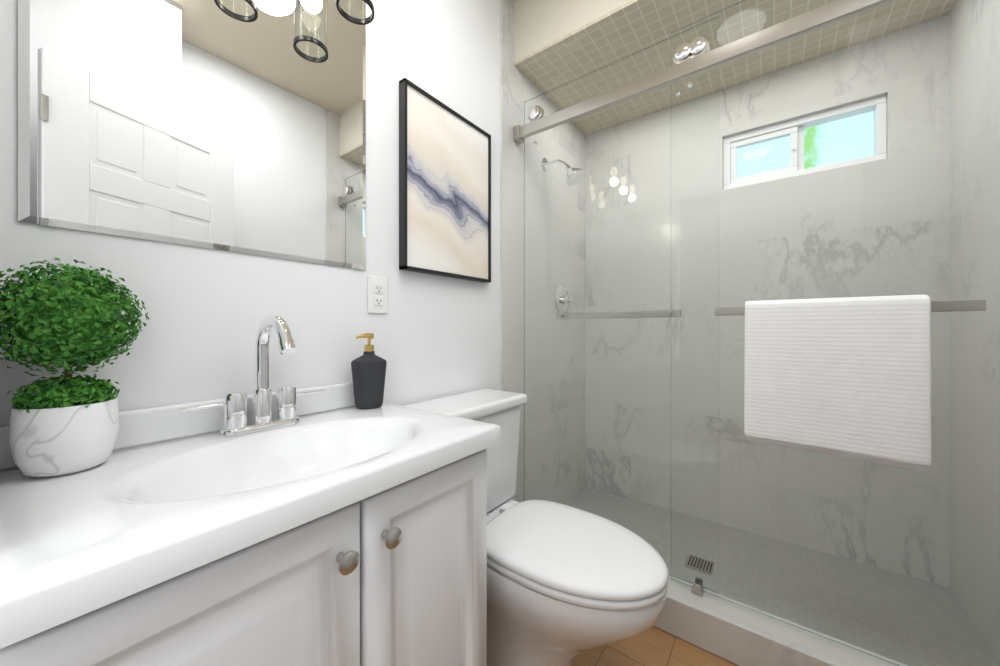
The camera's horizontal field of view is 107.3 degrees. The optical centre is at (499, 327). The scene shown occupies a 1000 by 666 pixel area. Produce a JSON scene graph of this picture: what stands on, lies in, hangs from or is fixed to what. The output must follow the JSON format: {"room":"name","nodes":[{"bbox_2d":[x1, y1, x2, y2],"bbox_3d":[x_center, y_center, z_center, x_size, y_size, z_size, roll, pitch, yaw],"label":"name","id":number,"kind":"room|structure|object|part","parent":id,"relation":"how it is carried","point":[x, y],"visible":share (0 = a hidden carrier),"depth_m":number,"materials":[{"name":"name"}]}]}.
{"room":"bathroom","nodes":[
{"label":"bathroom","id":0,"kind":"room"},
{"bbox_2d":[0,0,514,425],"bbox_3d":[-0.162,-0.235,1.545,0.120,2.600,2.570,0,0,37],"label":"wall","id":1,"kind":"structure","parent":0,"point":[208,310],"depth_m":1.03,"materials":[{"name":"paint"}]},
{"bbox_2d":[18,0,365,272],"bbox_3d":[-0.598,-0.625,0.858,0.008,0.920,0.639,0,0,37],"label":"mirror","id":2,"kind":"object","parent":1,"relation":"attached to","point":[238,126],"visible":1,"depth_m":0.79,"materials":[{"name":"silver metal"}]},
{"bbox_2d":[336,0,374,24],"bbox_3d":[-0.520,-1.036,0.827,0.170,0.422,0.540,0,0,37],"label":"sconce","id":3,"kind":"object","parent":1,"relation":"attached to","point":[358,21],"visible":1,"depth_m":0.98,"materials":[{"name":"brown metal"}]},
{"bbox_2d":[368,276,387,313],"bbox_3d":[-0.380,-0.103,1.148,0.008,0.114,0.070,0,0,37],"label":"electrical outlet plate","id":4,"kind":"object","parent":1,"relation":"attached to","point":[377,294],"visible":1,"depth_m":1.15,"materials":[{"name":"white plastic"}]},
{"bbox_2d":[399,78,490,282],"bbox_3d":[-0.185,-0.504,1.386,0.030,0.622,0.452,0,0,37],"label":"picture frame","id":5,"kind":"object","parent":1,"relation":"attached to","point":[444,190],"visible":0.94,"depth_m":1.34,"materials":[{"name":"beige paper"}]},
{"bbox_2d":[500,0,584,503],"bbox_3d":[0.275,-0.234,2.013,0.012,2.599,0.896,0,0,37],"label":"shower wall tile","id":6,"kind":"structure","parent":1,"relation":"attached to","point":[518,88],"depth_m":1.92,"materials":[{"name":"stone"}]},
{"bbox_2d":[542,158,583,185],"bbox_3d":[0.326,-0.812,1.889,0.218,0.175,0.104,0,0,37],"label":"shower head","id":7,"kind":"object","parent":6,"relation":"attached to","point":[572,174],"depth_m":1.86},
{"bbox_2d":[555,286,577,312],"bbox_3d":[0.381,-0.160,2.089,0.064,0.164,0.169,0,0,37],"label":"shower valve","id":8,"kind":"object","parent":6,"relation":"attached to","point":[563,305],"depth_m":2.07,"materials":[{"name":"silver metal"}]},
{"bbox_2d":[572,626,737,665],"bbox_3d":[0.505,1.115,1.041,1.790,0.100,2.570,0,0,37],"label":"floor","id":9,"kind":"structure","parent":0,"point":[653,646],"depth_m":1.20,"materials":[{"name":"brown tile"}]},
{"bbox_2d":[0,315,500,665],"bbox_3d":[-0.399,0.518,0.719,0.490,1.094,0.710,0,0,37],"label":"bathroom vanity","id":10,"kind":"object","parent":9,"relation":"on","point":[263,524],"visible":1,"depth_m":0.56,"materials":[{"name":"white paint"}]},
{"bbox_2d":[0,257,149,477],"bbox_3d":[-0.686,0.057,0.587,0.186,0.336,0.185,0,0,37],"label":"topiary plant","id":11,"kind":"object","parent":10,"relation":"on","point":[70,425],"visible":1,"depth_m":0.55,"materials":[{"name":"green plant"}]},
{"bbox_3d":[-0.688,0.171,0.586,0.113,0.106,0.113,0,0,37],"label":"pot","id":12,"kind":"part","parent":11,"relation":"part of","materials":[{"name":"ceramic"}]},
{"bbox_3d":[-0.339,0.613,0.463,0.019,0.660,0.354,0,0,37],"label":"door","id":13,"kind":"part","parent":10,"relation":"part of","materials":[{"name":"white paint"}]},
{"bbox_3d":[-0.234,0.353,0.559,0.033,0.033,0.033,0,0,37],"label":"knob","id":14,"kind":"part","parent":10,"relation":"part of","materials":[{"name":"silver metal"}]},
{"bbox_2d":[351,333,386,408],"bbox_3d":[-0.373,0.119,1.049,0.096,0.210,0.096,0,0,37],"label":"soap dispenser","id":15,"kind":"object","parent":10,"relation":"on","point":[368,367],"visible":1,"depth_m":1.01,"materials":[{"name":"black plastic"}]},
{"bbox_3d":[-0.186,0.353,0.623,0.033,0.033,0.033,0,0,37],"label":"knob","id":16,"kind":"part","parent":10,"relation":"part of","materials":[{"name":"silver metal"}]},
{"bbox_3d":[-0.132,0.613,0.737,0.019,0.660,0.320,0,0,37],"label":"door","id":17,"kind":"part","parent":10,"relation":"part of","materials":[{"name":"white paint"}]},
{"bbox_2d":[404,389,668,665],"bbox_3d":[0.097,0.658,1.124,0.772,0.810,0.493,0,0,37],"label":"toilet","id":18,"kind":"object","parent":9,"relation":"on","point":[566,584],"visible":0.54,"depth_m":0.98,"materials":[{"name":"ceramic"}]},
{"bbox_3d":[-0.124,0.274,1.291,0.218,0.041,0.494,0,0,37],"label":"tank lid","id":19,"kind":"part","parent":18,"relation":"part of","materials":[{"name":"ceramic"}]},
{"bbox_3d":[0.173,0.857,1.066,0.570,0.413,0.376,0,0,37],"label":"bowl","id":20,"kind":"part","parent":18,"relation":"part of","materials":[{"name":"ceramic"}]},
{"bbox_3d":[0.201,0.607,1.045,0.512,0.032,0.374,0,0,37],"label":"seat lid","id":21,"kind":"part","parent":18,"relation":"part of","materials":[{"name":"plastic"}]},
{"bbox_3d":[0.201,0.636,1.045,0.510,0.021,0.372,0,0,37],"label":"seat","id":22,"kind":"part","parent":18,"relation":"part of","materials":[{"name":"plastic"}]},
{"bbox_2d":[654,575,907,665],"bbox_3d":[0.687,1.000,1.283,1.524,0.130,0.125,0,0,37],"label":"shower curb","id":23,"kind":"structure","parent":9,"relation":"on","point":[738,635],"depth_m":1.16,"materials":[{"name":"stone"}]},
{"bbox_2d":[514,0,999,665],"bbox_3d":[0.698,-0.075,1.297,1.525,2.019,0.148,0,0,37],"label":"shower door","id":24,"kind":"structure","parent":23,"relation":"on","point":[844,378],"depth_m":1.07,"materials":[{"name":"clear glass"}]},
{"bbox_3d":[0.440,-0.081,1.525,0.809,2.008,0.008,0,0,37],"label":"glass","id":25,"kind":"part","parent":24,"relation":"part of","materials":[{"name":"clear glass"}]},
{"bbox_3d":[0.965,-0.081,1.101,0.840,2.008,0.008,0,0,37],"label":"glass","id":26,"kind":"part","parent":24,"relation":"part of","materials":[{"name":"clear glass"}]},
{"bbox_2d":[744,294,931,466],"bbox_3d":[0.944,0.132,1.064,0.396,0.438,0.074,0,0,37],"label":"towel","id":27,"kind":"object","parent":24,"relation":"hanging from","point":[846,377],"depth_m":1.02,"materials":[{"name":"white fabric"}]},
{"bbox_3d":[1.158,-0.055,0.927,0.015,0.015,0.036,0,0,37],"label":"bar post","id":28,"kind":"part","parent":24,"relation":"part of","materials":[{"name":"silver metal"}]},
{"bbox_2d":[564,487,999,665],"bbox_3d":[0.941,1.042,1.619,1.526,0.045,0.722,0,0,37],"label":"pan","id":29,"kind":"object","parent":9,"relation":"on","point":[862,577],"depth_m":1.45,"materials":[{"name":"tile"}]},
{"bbox_2d":[684,554,713,574],"bbox_3d":[0.861,1.018,1.587,0.100,0.004,0.100,0,0,37],"label":"shower drain","id":30,"kind":"object","parent":29,"relation":"on","point":[705,563],"depth_m":1.58,"materials":[{"name":"silver metal"}]},
{"bbox_3d":[1.171,-0.235,0.538,0.120,2.600,2.570,0,0,37],"label":"wall","id":31,"kind":"structure","parent":0,"visible":0},
{"bbox_2d":[949,0,999,662],"bbox_3d":[1.502,-0.234,1.086,0.012,2.599,0.896,0,0,37],"label":"shower wall tile","id":32,"kind":"structure","parent":31,"relation":"attached to","point":[984,259],"depth_m":1.26,"materials":[{"name":"stone"}]},
{"bbox_3d":[1.213,-0.235,1.979,1.550,2.600,0.120,0,0,37],"label":"wall","id":33,"kind":"structure","parent":0,"visible":0},
{"bbox_2d":[585,14,948,586],"bbox_3d":[1.168,-0.107,1.919,1.526,2.255,0.030,0,0,37],"label":"shower wall tile","id":34,"kind":"structure","parent":33,"relation":"attached to","point":[753,285],"depth_m":1.82,"materials":[{"name":"stone"}]},
{"bbox_2d":[723,95,886,189],"bbox_3d":[1.425,-0.855,1.770,0.600,0.280,0.067,0,0,37],"label":"window","id":35,"kind":"structure","parent":33,"relation":"in","point":[748,137],"depth_m":1.76,"materials":[{"name":"plastic"}]},
{"bbox_3d":[0.505,-1.585,1.041,1.790,0.100,2.570,0,0,37],"label":"ceiling","id":36,"kind":"structure","parent":0,"visible":0},
{"bbox_2d":[514,0,631,62],"bbox_3d":[0.918,-1.391,1.588,1.526,0.287,0.800,0,0,37],"label":"header beam","id":37,"kind":"structure","parent":36,"relation":"attached to","point":[539,24],"depth_m":1.62,"materials":[{"name":"beige paint"}]},
{"bbox_2d":[515,0,956,135],"bbox_3d":[0.918,-1.241,1.588,1.526,0.012,0.799,0,0,37],"label":"tile","id":38,"kind":"structure","parent":37,"relation":"attached to","point":[628,29],"depth_m":1.61,"materials":[{"name":"beige tile"}]},
{"label":"outside","id":39,"kind":"structure","parent":0,"visible":0},
{"bbox_2d":[737,111,873,177],"bbox_3d":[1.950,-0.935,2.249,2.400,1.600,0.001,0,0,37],"label":"window glass","id":40,"kind":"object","parent":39,"point":[775,144],"depth_m":2.25,"materials":[{"name":"clear glass"}]}
]}

